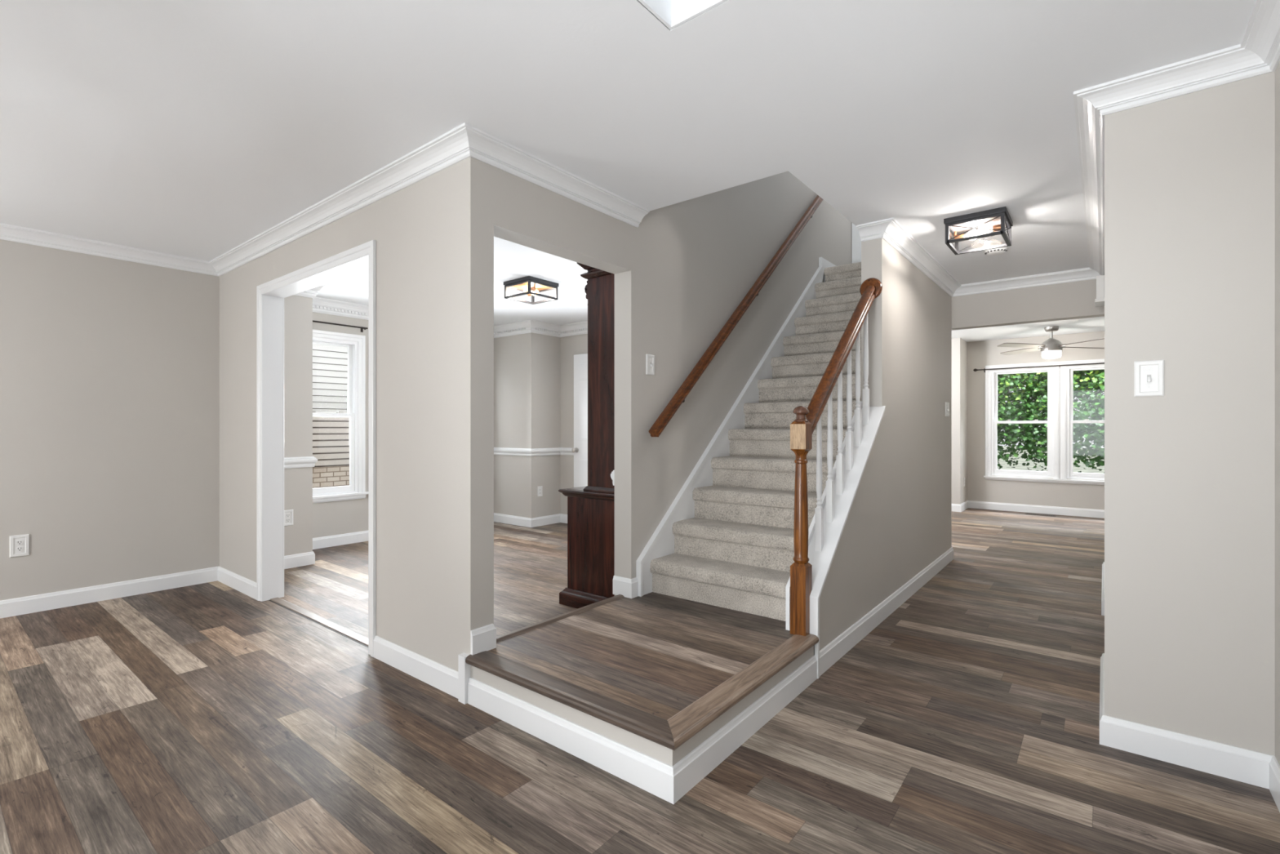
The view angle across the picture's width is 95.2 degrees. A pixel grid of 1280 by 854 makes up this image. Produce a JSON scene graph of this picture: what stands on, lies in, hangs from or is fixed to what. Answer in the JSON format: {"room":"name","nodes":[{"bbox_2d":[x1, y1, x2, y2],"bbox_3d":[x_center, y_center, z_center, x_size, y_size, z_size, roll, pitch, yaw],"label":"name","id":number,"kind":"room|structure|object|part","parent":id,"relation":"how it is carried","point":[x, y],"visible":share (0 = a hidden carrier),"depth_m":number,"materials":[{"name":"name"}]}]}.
{"room":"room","nodes":[
{"label":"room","id":0,"kind":"room"},
{"bbox_2d":[0,239,219,600],"bbox_3d":[-4.404,-0.030,3.141,0.115,2.420,3.840,0,0,38],"label":"wall","id":1,"kind":"structure","parent":0,"point":[109,367],"depth_m":3.99,"materials":[{"name":"beige paint"}]},
{"bbox_2d":[9,533,29,557],"bbox_3d":[-3.901,0.746,3.676,0.008,0.134,0.086,0,0,38],"label":"wall outlet","id":2,"kind":"object","parent":1,"relation":"attached to","point":[19,544],"visible":1,"depth_m":3.67,"materials":[{"name":"white plastic"}]},
{"bbox_2d":[16,540,22,544],"bbox_3d":[-3.899,0.726,3.675,0.003,0.029,0.031,0,0,38],"label":"receptacle","id":3,"kind":"object","parent":2,"relation":"attached to","point":[18,542],"depth_m":3.67,"materials":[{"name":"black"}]},
{"bbox_2d":[16,546,22,551],"bbox_3d":[-3.899,0.766,3.675,0.003,0.029,0.031,0,0,38],"label":"receptacle","id":4,"kind":"object","parent":2,"relation":"attached to","point":[18,548],"depth_m":3.67,"materials":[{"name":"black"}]},
{"bbox_2d":[0,565,256,617],"bbox_3d":[-4.078,1.127,2.800,0.820,0.107,3.712,0,0,38],"label":"baseboard","id":5,"kind":"structure","parent":1,"relation":"attached to","point":[49,601],"depth_m":4.04,"materials":[{"name":"white paint"}]},
{"bbox_2d":[284,294,312,555],"bbox_3d":[-3.244,-0.030,5.023,0.640,2.420,0.550,0,0,38],"label":"wall","id":6,"kind":"structure","parent":0,"point":[298,310],"depth_m":4.96,"materials":[{"name":"beige paint"}]},
{"bbox_2d":[284,509,293,525],"bbox_3d":[-2.941,0.759,4.884,0.008,0.130,0.082,0,0,38],"label":"wall outlet","id":7,"kind":"object","parent":6,"relation":"attached to","point":[288,514],"visible":0.96,"depth_m":4.88,"materials":[{"name":"white plastic"}]},
{"bbox_2d":[312,311,368,537],"bbox_3d":[-2.623,-0.030,6.413,0.115,2.420,2.640,0,0,38],"label":"wall","id":8,"kind":"structure","parent":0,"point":[348,516],"depth_m":5.87,"materials":[{"name":"beige paint"}]},
{"bbox_2d":[312,328,368,502],"bbox_3d":[-3.101,-0.102,5.771,0.155,1.675,0.780,0,0,38],"label":"window","id":9,"kind":"structure","parent":8,"relation":"attached to","point":[356,344],"depth_m":5.97,"materials":[{"name":"white paint"}]},
{"bbox_3d":[-3.128,-0.471,5.793,0.035,0.738,0.540,0,0,38],"label":"sash","id":10,"kind":"part","parent":9,"relation":"part of","materials":[{"name":"white paint"}]},
{"bbox_3d":[-3.097,0.256,5.768,0.035,0.788,0.540,0,0,38],"label":"sash","id":11,"kind":"part","parent":9,"relation":"part of","materials":[{"name":"white paint"}]},
{"bbox_3d":[-3.069,0.703,5.746,0.075,0.065,0.780,0,0,38],"label":"sill","id":12,"kind":"part","parent":9,"relation":"part of","materials":[{"name":"white paint"}]},
{"bbox_2d":[312,320,368,332],"bbox_3d":[-3.029,-1.002,5.743,0.082,0.055,0.685,0,0,38],"label":"curtain rod","id":13,"kind":"object","parent":8,"relation":"attached to","point":[313,321],"visible":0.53,"depth_m":5.80,"materials":[{"name":"black metal"}]},
{"bbox_2d":[219,156,493,671],"bbox_3d":[-1.948,-0.030,3.557,3.215,2.420,0.122,0,0,38],"label":"wall","id":14,"kind":"structure","parent":0,"point":[433,236],"depth_m":2.78,"materials":[{"name":"beige paint"}]},
{"bbox_2d":[256,240,376,657],"bbox_3d":[-1.942,0.110,3.552,1.590,2.140,0.158,0,0,38],"label":"trim","id":15,"kind":"structure","parent":14,"relation":"attached to","point":[270,295],"depth_m":3.97,"materials":[{"name":"white paint"}]},
{"bbox_2d":[268,597,368,647],"bbox_3d":[-1.935,1.177,3.560,1.460,0.007,0.062,0,0,38],"label":"trim","id":16,"kind":"structure","parent":14,"relation":"attached to","point":[326,622],"depth_m":3.54,"materials":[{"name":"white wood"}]},
{"bbox_2d":[373,635,457,697],"bbox_3d":[-1.066,1.127,2.768,0.763,0.107,0.015,0,0,38],"label":"baseboard","id":17,"kind":"structure","parent":14,"relation":"attached to","point":[439,676],"depth_m":2.74,"materials":[{"name":"white paint"}]},
{"bbox_2d":[457,653,470,704],"bbox_3d":[-0.755,1.080,2.513,0.047,0.200,0.028,0,0,38],"label":"trim","id":18,"kind":"structure","parent":14,"relation":"attached to","point":[464,668],"depth_m":2.50,"materials":[{"name":"white paint"}]},
{"bbox_2d":[493,332,559,518],"bbox_3d":[-1.371,-0.030,7.329,0.705,2.420,0.590,0,0,38],"label":"wall","id":19,"kind":"structure","parent":0,"point":[526,366],"depth_m":7.08,"materials":[{"name":"beige paint"}]},
{"bbox_2d":[284,512,567,568],"bbox_3d":[-1.145,1.127,5.184,3.727,0.107,3.426,0,0,38],"label":"baseboard","id":20,"kind":"structure","parent":19,"relation":"attached to","point":[291,561],"depth_m":5.93,"materials":[{"name":"white paint"}]},
{"bbox_2d":[293,283,587,337],"bbox_3d":[-1.145,-1.175,5.184,3.727,0.130,3.426,0,0,38],"label":"trim","id":21,"kind":"structure","parent":19,"relation":"attached to","point":[322,305],"depth_m":6.85,"materials":[{"name":"white paint"}]},
{"bbox_2d":[537,485,542,497],"bbox_3d":[-1.194,0.768,6.979,0.008,0.125,0.078,0,0,38],"label":"wall outlet","id":22,"kind":"object","parent":19,"relation":"attached to","point":[540,489],"visible":1,"depth_m":6.97,"materials":[{"name":"white plastic"}]},
{"bbox_2d":[560,333,587,514],"bbox_3d":[0.234,-0.030,6.353,3.022,2.420,0.120,0,0,38],"label":"wall","id":23,"kind":"structure","parent":0,"point":[570,346],"depth_m":7.17,"materials":[{"name":"beige paint"}]},
{"bbox_2d":[284,447,614,485],"bbox_3d":[-1.145,0.299,5.184,3.727,0.090,3.426,0,0,38],"label":"trim","id":24,"kind":"structure","parent":23,"relation":"attached to","point":[305,461],"depth_m":6.92,"materials":[{"name":"white paint"}]},
{"bbox_2d":[571,353,587,487],"bbox_3d":[-0.506,0.152,6.759,0.770,2.035,0.105,0,0,38],"label":"door","id":25,"kind":"structure","parent":23,"relation":"in","point":[580,450],"depth_m":6.93,"materials":[{"name":"white paint"}]},
{"bbox_3d":[-0.776,0.275,6.952,0.059,0.060,0.070,0,0,38],"label":"knob","id":26,"kind":"part","parent":25,"relation":"part of","materials":[{"name":"silver metal"}]},
{"bbox_2d":[0,0,1256,342],"bbox_3d":[1.119,-1.379,3.900,9.100,0.277,12.100,0,0,38],"label":"ceiling","id":27,"kind":"structure","parent":0,"point":[193,129],"depth_m":2.26,"materials":[{"name":"white paint"}]},
{"bbox_2d":[503,275,559,304],"bbox_3d":[-0.935,-1.170,5.028,0.334,0.140,0.334,0,0,38],"label":"ceiling light","id":28,"kind":"object","parent":27,"relation":"attached to","point":[531,286],"visible":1,"depth_m":4.97,"materials":[{"name":"black metal"}]},
{"bbox_2d":[523,283,536,292],"bbox_3d":[-0.935,-1.172,4.964,0.136,0.076,0.062,0,0,38],"label":"bulb","id":29,"kind":"object","parent":28,"relation":"attached to","point":[533,285],"depth_m":4.95,"materials":[{"name":"beige glass"}]},
{"bbox_3d":[-0.935,-1.204,5.028,0.316,0.016,0.316,0,0,38],"label":"rail","id":30,"kind":"part","parent":28,"relation":"part of","materials":[{"name":"black metal"}]},
{"bbox_3d":[-0.935,-1.226,5.028,0.334,0.028,0.334,0,0,38],"label":"canopy plate","id":31,"kind":"part","parent":28,"relation":"part of","materials":[{"name":"black metal"}]},
{"bbox_2d":[527,288,538,296],"bbox_3d":[-0.935,-1.172,5.092,0.136,0.076,0.062,0,0,38],"label":"bulb","id":32,"kind":"object","parent":28,"relation":"attached to","point":[536,291],"depth_m":5.06,"materials":[{"name":"beige glass"}]},
{"bbox_2d":[638,0,727,30],"bbox_3d":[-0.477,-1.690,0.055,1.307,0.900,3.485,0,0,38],"label":"ceiling light","id":33,"kind":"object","parent":27,"relation":"attached to","point":[672,13],"depth_m":1.77,"materials":[{"name":"white paint"}]},
{"bbox_2d":[943,206,1013,254],"bbox_3d":[2.031,-1.167,3.508,0.316,0.146,0.316,0,0,38],"label":"ceiling light","id":34,"kind":"object","parent":27,"relation":"attached to","point":[968,226],"visible":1,"depth_m":3.45,"materials":[{"name":"black metal"}]},
{"bbox_2d":[953,230,978,240],"bbox_3d":[1.995,-1.172,3.575,0.136,0.076,0.062,0,0,38],"label":"bulb","id":35,"kind":"object","parent":34,"relation":"attached to","point":[970,233],"depth_m":3.57,"materials":[{"name":"white"}]},
{"bbox_3d":[2.031,-1.226,3.508,0.316,0.028,0.316,0,0,38],"label":"canopy plate","id":36,"kind":"part","parent":34,"relation":"part of","materials":[{"name":"black metal"}]},
{"bbox_3d":[2.031,-1.204,3.508,0.298,0.016,0.298,0,0,38],"label":"rail","id":37,"kind":"part","parent":34,"relation":"part of","materials":[{"name":"black metal"}]},
{"bbox_2d":[977,223,1000,235],"bbox_3d":[2.067,-1.172,3.441,0.136,0.076,0.062,0,0,38],"label":"bulb","id":38,"kind":"object","parent":34,"relation":"attached to","point":[997,227],"depth_m":3.44,"materials":[{"name":"white"}]},
{"bbox_2d":[983,246,1008,255],"bbox_3d":[2.474,-1.221,4.063,0.144,0.038,0.144,0,0,38],"label":"smoke detector","id":39,"kind":"object","parent":27,"relation":"attached to","point":[996,251],"visible":0.88,"depth_m":4.03,"materials":[{"name":"white plastic"}]},
{"bbox_2d":[997,326,1104,359],"bbox_3d":[5.122,-1.045,7.261,1.138,0.390,1.156,0,0,33],"label":"ceiling fan","id":40,"kind":"object","parent":27,"relation":"hanging from","point":[1051,348],"visible":0.98,"depth_m":7.20,"materials":[{"name":"silver metal"}]},
{"bbox_3d":[5.032,-0.999,7.705,0.132,0.033,0.615,0,0,-11],"label":"blade","id":41,"kind":"part","parent":40,"relation":"part of","materials":[{"name":"silver metal"}]},
{"bbox_3d":[4.677,-0.999,7.168,0.615,0.033,0.132,0,0,-13],"label":"blade","id":42,"kind":"part","parent":40,"relation":"part of","materials":[{"name":"silver metal"}]},
{"bbox_3d":[5.114,-0.896,7.266,0.206,0.092,0.206,0,0,38],"label":"lamp shade","id":43,"kind":"part","parent":40,"relation":"part of","materials":[{"name":"white glass"}]},
{"bbox_3d":[5.196,-0.999,6.825,0.132,0.033,0.615,0,0,-11],"label":"blade","id":44,"kind":"part","parent":40,"relation":"part of","materials":[{"name":"grey wood"}]},
{"bbox_3d":[5.554,-0.999,7.347,0.615,0.033,0.132,0,0,-11],"label":"blade","id":45,"kind":"part","parent":40,"relation":"part of","materials":[{"name":"silver metal"}]},
{"bbox_2d":[0,507,1279,853],"bbox_3d":[1.119,1.180,3.900,9.100,0.001,11.900,0,0,38],"label":"floor","id":46,"kind":"structure","parent":0,"point":[209,717],"depth_m":2.17,"materials":[{"name":"brown wood"}]},
{"bbox_2d":[558,262,614,608],"bbox_3d":[0.064,0.052,4.232,0.566,2.256,1.273,0,0,38],"label":"hutch","id":47,"kind":"object","parent":46,"relation":"on","point":[591,507],"visible":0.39,"depth_m":3.75,"materials":[{"name":"brown wood"}]},
{"bbox_3d":[0.134,-1.048,4.177,0.387,0.056,1.273,0,0,38],"label":"cornice","id":48,"kind":"part","parent":47,"relation":"part of","materials":[{"name":"brown wood"}]},
{"bbox_3d":[0.141,-0.981,4.171,0.369,0.042,1.237,0,0,38],"label":"frieze moulding","id":49,"kind":"part","parent":47,"relation":"part of","materials":[{"name":"brown wood"}]},
{"bbox_3d":[0.146,0.399,4.167,0.355,0.030,1.209,0,0,38],"label":"moulding","id":50,"kind":"part","parent":47,"relation":"part of","materials":[{"name":"brown wood"}]},
{"bbox_2d":[465,575,818,804],"bbox_3d":[0.036,1.026,2.699,1.214,0.307,1.300,0,0,38],"label":"landing platform","id":51,"kind":"object","parent":46,"relation":"on","point":[652,691],"visible":0.95,"depth_m":2.34,"materials":[{"name":"brown wood"}]},
{"bbox_3d":[-0.711,0.926,2.575,0.087,0.107,0.124,0,0,38],"label":"baseboard","id":52,"kind":"part","parent":51,"relation":"part of","materials":[{"name":"white paint"}]},
{"bbox_3d":[-0.083,0.926,3.410,0.143,0.107,0.067,0,0,38],"label":"baseboard","id":53,"kind":"part","parent":51,"relation":"part of","materials":[{"name":"white paint"}]},
{"bbox_3d":[0.047,1.127,2.619,1.075,0.107,1.165,0,0,38],"label":"baseboard","id":54,"kind":"part","parent":51,"relation":"part of","materials":[{"name":"white paint"}]},
{"bbox_2d":[635,257,885,678],"bbox_3d":[1.547,-0.217,4.503,1.080,2.794,3.684,0,0,38],"label":"staircase","id":55,"kind":"structure","parent":46,"relation":"on","point":[726,539],"depth_m":3.65,"materials":[{"name":"carpet"}]},
{"bbox_3d":[0.854,-0.273,4.472,0.034,2.507,2.774,0,0,38],"label":"skirt moulding","id":56,"kind":"part","parent":55,"relation":"part of","materials":[{"name":"white paint"}]},
{"bbox_2d":[790,277,882,635],"bbox_3d":[1.089,0.029,3.193,0.132,1.902,1.127,0,0,38],"label":"stair railing","id":57,"kind":"object","parent":55,"relation":"attached to","point":[802,429],"visible":1,"depth_m":2.96,"materials":[{"name":"brown wood"}]},
{"bbox_3d":[0.766,0.547,2.779,0.076,0.866,0.076,0,0,38],"label":"newel post","id":58,"kind":"part","parent":57,"relation":"part of","materials":[{"name":"brown wood"}]},
{"bbox_3d":[1.106,-0.409,3.210,0.062,0.927,1.081,0,0,38],"label":"handrail","id":59,"kind":"part","parent":57,"relation":"part of","materials":[{"name":"brown wood"}]},
{"bbox_2d":[1025,512,1056,516],"bbox_3d":[5.382,1.177,7.851,0.340,0.005,0.110,0,0,38],"label":"floor vent","id":60,"kind":"object","parent":46,"relation":"in","point":[1026,513],"visible":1,"depth_m":7.83,"materials":[{"name":"brown metal"}]},
{"bbox_2d":[493,166,852,595],"bbox_3d":[0.768,-1.370,4.494,0.128,5.100,4.726,0,0,38],"label":"wall","id":61,"kind":"structure","parent":0,"point":[681,275],"depth_m":3.73,"materials":[{"name":"beige paint"}]},
{"bbox_2d":[0,122,649,276],"bbox_3d":[-2.892,-1.200,3.285,5.825,0.080,2.532,0,0,-10],"label":"trim","id":62,"kind":"structure","parent":61,"relation":"attached to","point":[465,140],"depth_m":3.08,"materials":[{"name":"white paint"}]},
{"bbox_2d":[645,354,654,375],"bbox_3d":[0.067,-0.372,3.492,0.020,0.122,0.078,0,0,38],"label":"light switch","id":63,"kind":"object","parent":61,"relation":"attached to","point":[650,359],"visible":1,"depth_m":3.49,"materials":[{"name":"white plastic"}]},
{"bbox_2d":[648,195,823,436],"bbox_3d":[0.973,-1.199,4.576,0.091,2.516,2.958,0,0,38],"label":"wall handrail","id":64,"kind":"object","parent":61,"relation":"attached to","point":[681,394],"visible":0.96,"depth_m":4.06,"materials":[{"name":"brown wood"}]},
{"bbox_2d":[813,238,951,655],"bbox_3d":[1.759,-0.030,4.034,0.124,2.420,3.135,0,0,38],"label":"wall","id":65,"kind":"structure","parent":0,"point":[899,522],"depth_m":3.89,"materials":[{"name":"beige paint"}]},
{"bbox_2d":[819,546,953,675],"bbox_3d":[1.768,1.127,4.034,0.139,0.107,3.153,0,0,38],"label":"baseboard","id":66,"kind":"structure","parent":65,"relation":"attached to","point":[836,649],"depth_m":3.46,"materials":[{"name":"white paint"}]},
{"bbox_2d":[945,401,949,416],"bbox_3d":[2.666,-0.153,5.060,0.020,0.122,0.120,0,0,38],"label":"light switch","id":67,"kind":"object","parent":65,"relation":"attached to","point":[947,404],"visible":1,"depth_m":5.06,"materials":[{"name":"white plastic"}]},
{"bbox_2d":[856,0,1279,297],"bbox_3d":[0.829,-1.200,1.653,1.629,0.080,8.020,0,0,38],"label":"trim","id":68,"kind":"structure","parent":65,"relation":"attached to","point":[1258,53],"depth_m":2.19,"materials":[{"name":"white paint"}]},
{"bbox_2d":[951,337,967,504],"bbox_3d":[3.856,-0.030,9.009,2.030,2.420,0.655,0,0,38],"label":"wall","id":69,"kind":"structure","parent":0,"point":[959,346],"depth_m":8.18,"materials":[{"name":"beige paint"}]},
{"bbox_2d":[951,279,1104,330],"bbox_3d":[3.237,-1.060,4.938,1.314,0.360,0.120,0,0,38],"label":"wall header","id":70,"kind":"structure","parent":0,"point":[1074,300],"depth_m":4.87,"materials":[{"name":"beige paint"}]},
{"bbox_2d":[967,331,1104,510],"bbox_3d":[6.568,-0.030,7.199,4.470,2.420,0.115,0,0,38],"label":"wall","id":71,"kind":"structure","parent":0,"point":[980,354],"depth_m":8.20,"materials":[{"name":"beige paint"}]},
{"bbox_2d":[951,500,1104,518],"bbox_3d":[5.526,1.127,7.599,6.000,0.107,0.555,0,0,38],"label":"baseboard","id":72,"kind":"structure","parent":71,"relation":"attached to","point":[1091,513],"depth_m":8.06,"materials":[{"name":"white paint"}]},
{"bbox_2d":[973,362,1104,372],"bbox_3d":[5.623,-0.813,7.818,2.048,0.057,0.092,0,0,38],"label":"curtain rod","id":73,"kind":"object","parent":71,"relation":"attached to","point":[975,369],"visible":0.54,"depth_m":7.95,"materials":[{"name":"black metal"}]},
{"bbox_2d":[983,359,1104,484],"bbox_3d":[5.665,-0.064,7.885,1.774,1.632,0.155,0,0,38],"label":"window","id":74,"kind":"structure","parent":71,"relation":"in","point":[1067,420],"depth_m":7.91,"materials":[{"name":"white paint"}]},
{"bbox_3d":[5.346,-0.412,8.183,0.662,0.725,0.035,0,0,38],"label":"sash","id":75,"kind":"part","parent":74,"relation":"part of","materials":[{"name":"white paint"}]},
{"bbox_3d":[5.321,0.287,8.151,0.662,0.746,0.035,0,0,38],"label":"sash","id":76,"kind":"part","parent":74,"relation":"part of","materials":[{"name":"white paint"}]},
{"bbox_3d":[5.338,-0.058,8.173,0.722,1.495,0.110,0,0,38],"label":"frame","id":77,"kind":"part","parent":74,"relation":"part of","materials":[{"name":"white paint"}]},
{"bbox_3d":[5.640,0.725,7.854,1.774,0.054,0.075,0,0,38],"label":"sill","id":78,"kind":"part","parent":74,"relation":"part of","materials":[{"name":"white paint"}]},
{"bbox_3d":[6.020,-0.058,7.632,0.722,1.495,0.110,0,0,38],"label":"frame","id":79,"kind":"part","parent":74,"relation":"part of","materials":[{"name":"white paint"}]},
{"bbox_3d":[6.027,-0.412,7.642,0.662,0.725,0.035,0,0,38],"label":"sash","id":80,"kind":"part","parent":74,"relation":"part of","materials":[{"name":"white paint"}]},
{"bbox_3d":[6.003,0.287,7.610,0.662,0.746,0.035,0,0,38],"label":"sash","id":81,"kind":"part","parent":74,"relation":"part of","materials":[{"name":"white paint"}]},
{"bbox_2d":[1104,104,1146,724],"bbox_3d":[2.760,-0.030,3.377,0.120,2.420,3.158,0,0,38],"label":"wall","id":82,"kind":"structure","parent":0,"point":[1125,131],"depth_m":2.14,"materials":[{"name":"beige paint"}]},
{"bbox_2d":[1094,275,1104,306],"bbox_3d":[3.468,-1.022,4.410,0.055,0.195,0.240,0,0,38],"label":"door chime","id":83,"kind":"object","parent":82,"relation":"attached to","point":[1100,300],"visible":0.92,"depth_m":4.32,"materials":[{"name":"white plastic"}]},
{"bbox_2d":[1101,561,1104,615],"bbox_3d":[3.294,1.127,4.158,0.015,0.107,1.270,0,0,38],"label":"baseboard","id":84,"kind":"structure","parent":82,"relation":"attached to","point":[1103,564],"depth_m":3.82,"materials":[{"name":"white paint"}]},
{"bbox_2d":[1146,71,1275,755],"bbox_3d":[1.984,-0.030,2.052,0.315,2.420,0.118,0,0,38],"label":"wall","id":85,"kind":"structure","parent":0,"point":[1211,152],"depth_m":2.00,"materials":[{"name":"beige paint"}]},
{"bbox_2d":[1133,360,1164,396],"bbox_3d":[1.822,-0.174,2.093,0.081,0.128,0.020,0,0,38],"label":"light switch","id":86,"kind":"object","parent":85,"relation":"attached to","point":[1148,375],"visible":1,"depth_m":2.10,"materials":[{"name":"white plastic"}]},
{"bbox_2d":[1275,61,1279,764],"bbox_3d":[0.606,-0.030,-0.033,0.120,2.420,5.102,0,0,38],"label":"wall","id":87,"kind":"structure","parent":0,"point":[1277,69],"depth_m":1.88,"materials":[{"name":"beige paint"}]},
{"bbox_2d":[1099,653,1279,812],"bbox_3d":[0.581,1.127,0.394,0.450,0.107,5.740,0,0,38],"label":"baseboard","id":88,"kind":"structure","parent":87,"relation":"attached to","point":[1230,762],"depth_m":2.02,"materials":[{"name":"white paint"}]},
{"bbox_3d":[0.633,-2.580,2.154,2.828,2.680,8.800,0,0,38],"label":"wall","id":89,"kind":"structure","parent":0,"visible":0},
{"bbox_2d":[852,222,861,262],"bbox_3d":[2.690,-2.575,5.970,1.035,2.091,0.025,0,0,38],"label":"door","id":90,"kind":"structure","parent":89,"relation":"in","point":[856,242],"depth_m":6.25,"materials":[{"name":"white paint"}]},
{"label":"outside","id":91,"kind":"structure","parent":0,"visible":0},
{"bbox_2d":[997,445,1104,473],"bbox_3d":[17.728,1.710,22.315,60.000,0.060,63.000,0,0,38],"label":"ground","id":92,"kind":"structure","parent":91,"point":[1018,467],"depth_m":25.33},
{"bbox_2d":[312,343,349,488],"bbox_3d":[-5.329,-0.900,8.704,0.226,5.160,10.000,0,0,38],"label":"neighboring house","id":93,"kind":"structure","parent":92,"relation":"on","point":[331,435],"depth_m":9.15,"materials":[{"name":"beige"}]},
{"bbox_2d":[997,368,1104,473],"bbox_3d":[7.939,-0.504,11.533,6.527,4.375,3.706,0,0,38],"label":"maple tree","id":94,"kind":"object","parent":92,"relation":"on","point":[1029,409],"visible":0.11,"depth_m":10.62,"materials":[{"name":"green plant"}]}
]}

